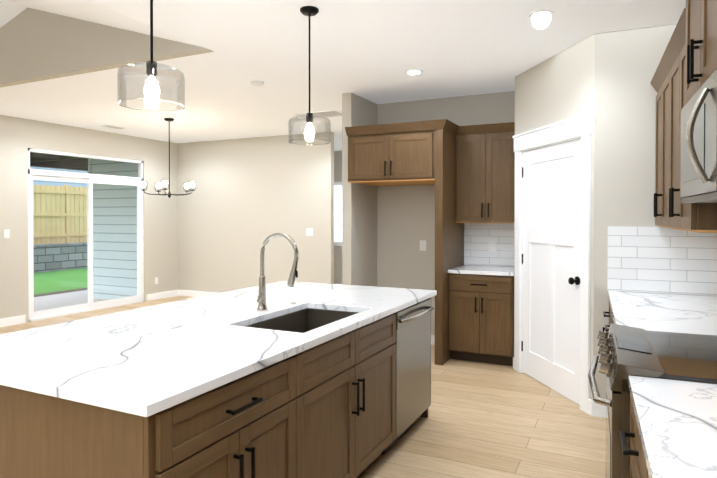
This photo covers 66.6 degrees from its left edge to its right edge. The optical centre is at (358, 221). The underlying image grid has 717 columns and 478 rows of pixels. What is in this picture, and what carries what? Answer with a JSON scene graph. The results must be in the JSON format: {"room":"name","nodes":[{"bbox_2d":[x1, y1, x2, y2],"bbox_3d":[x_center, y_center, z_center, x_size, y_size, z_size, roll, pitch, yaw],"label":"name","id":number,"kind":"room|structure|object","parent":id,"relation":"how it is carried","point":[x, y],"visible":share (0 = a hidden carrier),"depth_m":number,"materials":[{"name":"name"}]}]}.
{"room":"kitchen","nodes":[
{"label":"kitchen","id":0,"kind":"room"},
{"bbox_2d":[0,115,177,322],"bbox_3d":[-5.689,0.017,5.194,0.100,2.780,10.900,0,1,26],"label":"wall","id":1,"kind":"structure","parent":0,"point":[19,137],"depth_m":8.06,"materials":[{"name":"beige paint"}]},
{"bbox_2d":[4,229,9,237],"bbox_3d":[-4.645,0.166,7.213,0.008,0.118,0.075,0,1,26],"label":"light switch","id":2,"kind":"object","parent":1,"relation":"attached to","point":[6,233],"visible":1,"depth_m":7.21,"materials":[{"name":"white plastic"}]},
{"bbox_2d":[0,315,25,326],"bbox_3d":[-6.259,1.365,3.906,0.014,0.110,7.860,0,1,26],"label":"baseboard","id":3,"kind":"structure","parent":1,"relation":"attached to","point":[10,321],"depth_m":7.28,"materials":[{"name":"white"}]},
{"bbox_2d":[30,152,87,170],"bbox_3d":[-5.461,-1.191,8.909,2.745,0.320,7.600,0,1,26],"label":"roof","id":4,"kind":"structure","parent":1,"relation":"attached to","point":[47,163],"depth_m":10.54,"materials":[{"name":"black"}]},
{"bbox_2d":[28,148,143,321],"bbox_3d":[-4.121,0.179,8.398,0.085,2.390,2.010,0,1,26],"label":"sliding door","id":5,"kind":"structure","parent":1,"relation":"in","point":[90,180],"depth_m":8.37,"materials":[{"name":"white plastic"}]},
{"bbox_2d":[147,290,177,300],"bbox_3d":[-3.458,1.306,9.655,0.014,0.110,0.710,0,1,26],"label":"baseboard","id":6,"kind":"structure","parent":1,"relation":"attached to","point":[155,296],"depth_m":9.64,"materials":[{"name":"white"}]},
{"bbox_2d":[0,7,214,87],"bbox_3d":[-3.172,-1.720,5.319,4.440,0.690,0.100,0,1,26],"label":"wall","id":7,"kind":"structure","parent":0,"point":[36,45],"depth_m":5.04,"materials":[{"name":"beige paint"}]},
{"bbox_2d":[178,132,333,292],"bbox_3d":[-1.890,-0.026,9.350,3.290,2.780,0.100,0,1,26],"label":"wall","id":8,"kind":"structure","parent":0,"point":[242,202],"depth_m":9.24,"materials":[{"name":"beige paint"}]},
{"bbox_2d":[178,290,215,296],"bbox_3d":[-1.862,1.310,9.292,3.204,0.110,0.024,0,1,26],"label":"baseboard","id":9,"kind":"structure","parent":8,"relation":"attached to","point":[189,293],"depth_m":9.82,"materials":[{"name":"white"}]},
{"bbox_2d":[306,228,312,235],"bbox_3d":[-0.785,0.170,8.753,0.120,0.118,0.008,0,1,26],"label":"light switch","id":10,"kind":"object","parent":8,"relation":"attached to","point":[309,231],"visible":1,"depth_m":8.75,"materials":[{"name":"white plastic"}]},
{"bbox_2d":[0,296,605,477],"bbox_3d":[-1.302,1.465,4.351,8.760,0.100,13.200,0,1,26],"label":"floor","id":11,"kind":"structure","parent":0,"point":[485,420],"depth_m":3.71,"materials":[{"name":"brown wood"}]},
{"bbox_2d":[0,292,436,477],"bbox_3d":[-0.475,0.986,2.983,1.119,0.885,2.605,0,1,26],"label":"kitchen island","id":12,"kind":"object","parent":11,"relation":"on","point":[291,377],"depth_m":2.11,"materials":[{"name":"wood"}]},
{"bbox_2d":[0,281,435,419],"bbox_3d":[-0.615,0.526,3.044,1.331,0.035,2.670,0,1,26],"label":"island countertop","id":13,"kind":"structure","parent":12,"relation":"on","point":[133,362],"depth_m":2.29,"materials":[{"name":"white stone"}]},
{"bbox_2d":[252,232,299,311],"bbox_3d":[-0.469,0.285,3.019,0.272,0.446,0.143,0,1,26],"label":"faucet","id":14,"kind":"object","parent":13,"relation":"on","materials":[{"name":"silver metal"}]},
{"bbox_2d":[252,308,355,331],"bbox_3d":[-0.286,0.641,2.957,0.451,0.217,0.772,0,1,26],"label":"sink","id":15,"kind":"object","parent":13,"relation":"in","point":[303,318],"depth_m":3.30,"materials":[{"name":"black metal"}]},
{"bbox_2d":[445,271,513,365],"bbox_3d":[1.316,0.959,5.611,0.638,0.885,0.611,0,1,26],"label":"base cabinet","id":16,"kind":"object","parent":11,"relation":"on","point":[479,309],"depth_m":5.35,"materials":[{"name":"brown wood"}]},
{"bbox_2d":[449,263,513,274],"bbox_3d":[1.317,0.499,5.604,0.642,0.035,0.615,0,1,26],"label":"countertop","id":17,"kind":"structure","parent":16,"relation":"on","point":[480,270],"depth_m":5.48,"materials":[{"name":"white stone"}]},
{"bbox_2d":[607,303,610,331],"bbox_3d":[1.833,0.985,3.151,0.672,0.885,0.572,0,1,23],"label":"base cabinet","id":18,"kind":"object","parent":11,"relation":"on","point":[609,312],"depth_m":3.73,"materials":[{"name":"brown wood"}]},
{"bbox_2d":[623,387,642,477],"bbox_3d":[1.093,1.003,1.406,0.672,0.885,0.684,0,1,23],"label":"base cabinet","id":19,"kind":"object","parent":11,"relation":"on","point":[636,444],"depth_m":1.63,"materials":[{"name":"brown wood"}]},
{"bbox_2d":[628,375,716,477],"bbox_3d":[0.556,0.556,0.139,0.676,0.035,3.427,0,1,23],"label":"countertop","id":20,"kind":"structure","parent":19,"relation":"on","point":[677,420],"depth_m":1.41,"materials":[{"name":"white stone"}]},
{"bbox_2d":[639,451,650,477],"bbox_3d":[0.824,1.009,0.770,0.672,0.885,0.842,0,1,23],"label":"base cabinet","id":21,"kind":"object","parent":11,"relation":"on","point":[642,462],"depth_m":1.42,"materials":[{"name":"brown wood"}]},
{"bbox_2d":[588,323,716,477],"bbox_3d":[1.311,0.960,2.101,0.794,0.956,0.760,0,1,23],"label":"range","id":22,"kind":"object","parent":11,"relation":"on","point":[624,352],"visible":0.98,"depth_m":1.97,"materials":[{"name":"silver metal"}]},
{"bbox_2d":[611,319,697,451],"bbox_3d":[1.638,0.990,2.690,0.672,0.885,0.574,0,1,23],"label":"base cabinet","id":23,"kind":"object","parent":11,"relation":"on","point":[612,320],"depth_m":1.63,"materials":[{"name":"brown wood"}]},
{"bbox_2d":[608,291,716,335],"bbox_3d":[1.817,0.525,3.114,0.676,0.035,1.503,0,1,23],"label":"countertop","id":24,"kind":"structure","parent":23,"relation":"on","point":[690,314],"depth_m":3.08,"materials":[{"name":"white stone"}]},
{"bbox_2d":[334,151,341,283],"bbox_3d":[-0.203,-0.044,11.086,4.800,2.780,0.100,0,1,26],"label":"wall","id":25,"kind":"structure","parent":0,"point":[337,249],"depth_m":11.14,"materials":[{"name":"beige paint"}]},
{"bbox_2d":[334,182,341,245],"bbox_3d":[-0.366,-0.154,11.095,1.400,1.300,0.024,0,1,26],"label":"window","id":26,"kind":"structure","parent":25,"relation":"in","point":[337,213],"depth_m":11.11,"materials":[{"name":"white"}]},
{"bbox_2d":[0,0,685,150],"bbox_3d":[-1.297,-1.760,4.315,8.750,0.790,13.200,0,1,26],"label":"ceiling","id":27,"kind":"structure","parent":0,"point":[373,51],"depth_m":4.56,"materials":[{"name":"white paint"}]},
{"bbox_2d":[99,124,124,128],"bbox_3d":[-3.631,-1.397,8.082,0.180,0.013,0.340,0,1,26],"label":"ceiling vent","id":28,"kind":"object","parent":27,"relation":"in","point":[112,126],"visible":1,"depth_m":8.03,"materials":[{"name":"white"}]},
{"bbox_2d":[117,0,184,111],"bbox_3d":[-0.883,-0.919,2.331,0.273,0.850,0.273,0,1,26],"label":"pendant light","id":29,"kind":"object","parent":27,"relation":"hanging from","point":[151,69],"visible":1,"depth_m":2.33,"materials":[{"name":"clear glass"}]},
{"bbox_2d":[139,118,195,197],"bbox_3d":[-2.562,-0.857,7.466,0.728,1.080,0.700,0,1,26],"label":"chandelier","id":30,"kind":"object","parent":27,"relation":"hanging from","point":[187,187],"visible":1,"depth_m":7.41,"materials":[{"name":"black metal"}]},
{"bbox_2d":[251,81,263,85],"bbox_3d":[-1.000,-1.360,5.400,0.130,0.032,0.130,0,1,26],"label":"smoke detector","id":31,"kind":"object","parent":27,"relation":"attached to","point":[257,83],"visible":1,"depth_m":5.36,"materials":[{"name":"white plastic"}]},
{"bbox_2d":[288,6,330,144],"bbox_3d":[-0.314,-0.931,3.500,0.273,0.850,0.273,0,1,26],"label":"pendant light","id":32,"kind":"object","parent":27,"relation":"hanging from","point":[309,118],"visible":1,"depth_m":3.49,"materials":[{"name":"clear glass"}]},
{"bbox_2d":[293,110,341,116],"bbox_3d":[-0.480,-1.386,7.104,0.640,0.014,0.360,0,1,26],"label":"ceiling vent","id":33,"kind":"object","parent":27,"relation":"in","point":[332,113],"visible":0.65,"depth_m":7.01,"materials":[{"name":"white"}]},
{"bbox_2d":[405,70,422,74],"bbox_3d":[0.511,-1.369,5.020,0.170,0.006,0.170,0,1,26],"label":"recessed light","id":34,"kind":"object","parent":27,"relation":"in","point":[413,72],"visible":1,"depth_m":5.01,"materials":[{"name":"white"}]},
{"bbox_2d":[528,10,554,19],"bbox_3d":[1.200,-1.354,3.589,0.170,0.006,0.170,0,1,26],"label":"recessed light","id":35,"kind":"object","parent":27,"relation":"in","point":[541,14],"visible":1,"depth_m":3.58,"materials":[{"name":"white"}]},
{"bbox_2d":[342,93,376,286],"bbox_3d":[0.877,-0.012,7.952,0.110,2.780,4.590,0,1,26],"label":"wall","id":36,"kind":"structure","parent":0,"point":[359,234],"depth_m":6.01,"materials":[{"name":"beige paint"}]},
{"bbox_2d":[377,91,514,334],"bbox_3d":[1.055,0.007,6.135,1.800,2.780,0.100,0,1,26],"label":"wall","id":37,"kind":"structure","parent":0,"point":[405,219],"depth_m":6.27,"materials":[{"name":"beige paint"}]},
{"bbox_2d":[345,119,452,185],"bbox_3d":[0.484,-0.704,5.899,0.965,0.562,0.791,0,1,26],"label":"upper cabinet","id":38,"kind":"object","parent":37,"relation":"attached to","point":[417,152],"depth_m":5.51,"materials":[{"name":"brown wood"}]},
{"bbox_2d":[420,240,425,250],"bbox_3d":[0.734,0.276,6.234,0.075,0.118,0.008,0,1,26],"label":"outlet","id":39,"kind":"object","parent":37,"relation":"attached to","point":[422,245],"visible":1,"depth_m":6.23,"materials":[{"name":"white plastic"}]},
{"bbox_2d":[431,335,434,344],"bbox_3d":[0.655,1.341,6.280,0.967,0.110,0.014,0,1,26],"label":"baseboard","id":40,"kind":"structure","parent":37,"relation":"attached to","point":[432,336],"depth_m":6.18,"materials":[{"name":"white"}]},
{"bbox_2d":[453,122,514,222],"bbox_3d":[1.373,-0.490,5.713,0.638,0.987,0.351,0,1,26],"label":"upper cabinet","id":41,"kind":"object","parent":37,"relation":"attached to","point":[467,171],"depth_m":5.56,"materials":[{"name":"brown wood"}]},
{"bbox_2d":[464,223,513,265],"bbox_3d":[1.452,0.247,5.881,0.636,0.461,0.009,0,1,26],"label":"tile backsplash","id":42,"kind":"structure","parent":37,"relation":"attached to","point":[478,237],"depth_m":5.90,"materials":[{"name":"white tile"}]},
{"bbox_2d":[489,241,495,251],"bbox_3d":[1.440,0.270,5.878,0.075,0.118,0.008,0,1,26],"label":"outlet","id":43,"kind":"object","parent":42,"relation":"attached to","point":[492,246],"visible":1,"depth_m":5.87,"materials":[{"name":"white plastic"}]},
{"bbox_2d":[514,34,594,399],"bbox_3d":[1.648,0.023,4.598,0.100,2.780,1.250,0,1,-11],"label":"wall","id":44,"kind":"structure","parent":0,"point":[560,86],"depth_m":4.37,"materials":[{"name":"beige paint"}]},
{"bbox_2d":[521,139,580,404],"bbox_3d":[1.593,0.384,4.591,0.105,2.034,0.975,0,1,-10],"label":"pantry door","id":45,"kind":"structure","parent":44,"relation":"in","point":[550,342],"depth_m":4.55,"materials":[{"name":"white wood"}]},
{"bbox_2d":[512,112,592,413],"bbox_3d":[1.632,0.305,4.598,0.132,2.215,1.210,0,1,-11],"label":"door frame","id":46,"kind":"structure","parent":44,"relation":"attached to","point":[571,129],"depth_m":4.17,"materials":[{"name":"white wood"}]},
{"bbox_2d":[513,357,592,415],"bbox_3d":[1.593,1.358,4.594,0.014,0.110,1.257,0,1,-10],"label":"baseboard","id":47,"kind":"structure","parent":44,"relation":"attached to","point":[589,406],"depth_m":4.01,"materials":[{"name":"white"}]},
{"bbox_2d":[593,24,712,400],"bbox_3d":[2.090,0.030,3.869,0.776,2.780,0.100,0,1,23],"label":"wall","id":48,"kind":"structure","parent":0,"point":[627,62],"depth_m":3.90,"materials":[{"name":"beige paint"}]},
{"bbox_2d":[591,401,605,417],"bbox_3d":[1.757,1.364,3.961,0.130,0.110,0.014,0,1,23],"label":"baseboard","id":49,"kind":"structure","parent":48,"relation":"attached to","point":[599,410],"depth_m":3.96,"materials":[{"name":"white"}]},
{"label":"outside","id":50,"kind":"structure","parent":0,"visible":0},
{"bbox_2d":[34,268,87,294],"bbox_3d":[-6.205,1.465,11.746,6.545,0.150,28.000,0,1,26],"label":"grass","id":51,"kind":"structure","parent":50,"point":[82,282],"depth_m":12.73,"materials":[{"name":"green plant"}]},
{"bbox_2d":[33,242,87,272],"bbox_3d":[-9.282,1.085,13.241,0.340,0.880,28.000,0,1,26],"label":"blocks","id":52,"kind":"object","parent":51,"relation":"on","point":[67,248],"depth_m":15.07},
{"bbox_2d":[34,287,87,296],"bbox_3d":[-6.666,1.489,8.912,0.400,0.160,8.500,0,1,26],"label":"mulch","id":53,"kind":"object","parent":51,"relation":"on","point":[58,292],"depth_m":10.67,"materials":[{"name":"brown soil"}]},
{"bbox_2d":[88,158,137,298],"bbox_3d":[-4.308,-0.249,9.664,1.325,3.420,0.050,0,1,26],"label":"siding","id":54,"kind":"object","parent":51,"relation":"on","point":[128,209],"depth_m":9.66,"materials":[{"name":"wood"}]},
{"bbox_3d":[-16.474,1.089,16.746,15.700,0.800,28.000,0,1,26],"label":"ground","id":55,"kind":"structure","parent":50,"visible":0},
{"bbox_2d":[30,167,87,186],"bbox_3d":[-15.486,-2.652,20.676,9.200,6.600,16.800,0,1,26],"label":"neighbouring house","id":56,"kind":"structure","parent":55,"relation":"on","point":[38,182],"depth_m":20.34,"materials":[{"name":"white"}]},
{"bbox_2d":[33,185,86,244],"bbox_3d":[-8.484,-0.186,16.235,0.140,1.760,10.105,0,1,26],"label":"fence","id":57,"kind":"object","parent":55,"relation":"on","point":[57,203],"depth_m":15.82,"materials":[{"name":"brown wood"}]},
{"bbox_3d":[1.009,0.068,0.199,0.100,2.780,7.700,0,1,23],"label":"wall","id":58,"kind":"structure","parent":0,"visible":0},
{"bbox_2d":[654,56,665,227],"bbox_3d":[2.085,-0.466,3.358,0.384,0.988,0.809,0,1,23],"label":"upper cabinet","id":59,"kind":"object","parent":58,"relation":"attached to","point":[660,80],"depth_m":3.47,"materials":[{"name":"brown wood"}]},
{"bbox_2d":[607,226,716,295],"bbox_3d":[1.000,0.295,1.184,0.686,0.461,5.701,0,1,23],"label":"tile backsplash","id":60,"kind":"structure","parent":58,"relation":"attached to","point":[658,260],"depth_m":3.80,"materials":[{"name":"white tile"}]},
{"bbox_2d":[666,24,716,231],"bbox_3d":[1.816,-0.459,2.724,0.384,0.988,0.805,0,1,23],"label":"upper cabinet","id":61,"kind":"object","parent":58,"relation":"attached to","point":[693,217],"depth_m":2.86,"materials":[{"name":"brown wood"}]},
{"bbox_2d":[678,0,716,111],"bbox_3d":[1.496,-0.831,2.003,0.413,0.669,0.762,0,1,23],"label":"upper cabinet","id":62,"kind":"object","parent":58,"relation":"attached to","point":[686,68],"depth_m":2.11,"materials":[{"name":"brown wood"}]},
{"bbox_2d":[680,69,716,202],"bbox_3d":[1.458,-0.285,2.026,0.494,0.417,0.756,0,1,23],"label":"microwave","id":63,"kind":"object","parent":62,"relation":"attached to","point":[698,181],"visible":1,"depth_m":1.90,"materials":[{"name":"silver metal"}]},
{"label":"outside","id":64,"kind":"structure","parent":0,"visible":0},
{"bbox_2d":[34,290,109,311],"bbox_3d":[-5.477,1.450,8.332,2.245,0.090,8.500,0,1,26],"label":"patio","id":65,"kind":"structure","parent":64,"point":[39,300],"depth_m":9.60,"materials":[{"name":"grey concrete"}]}
]}

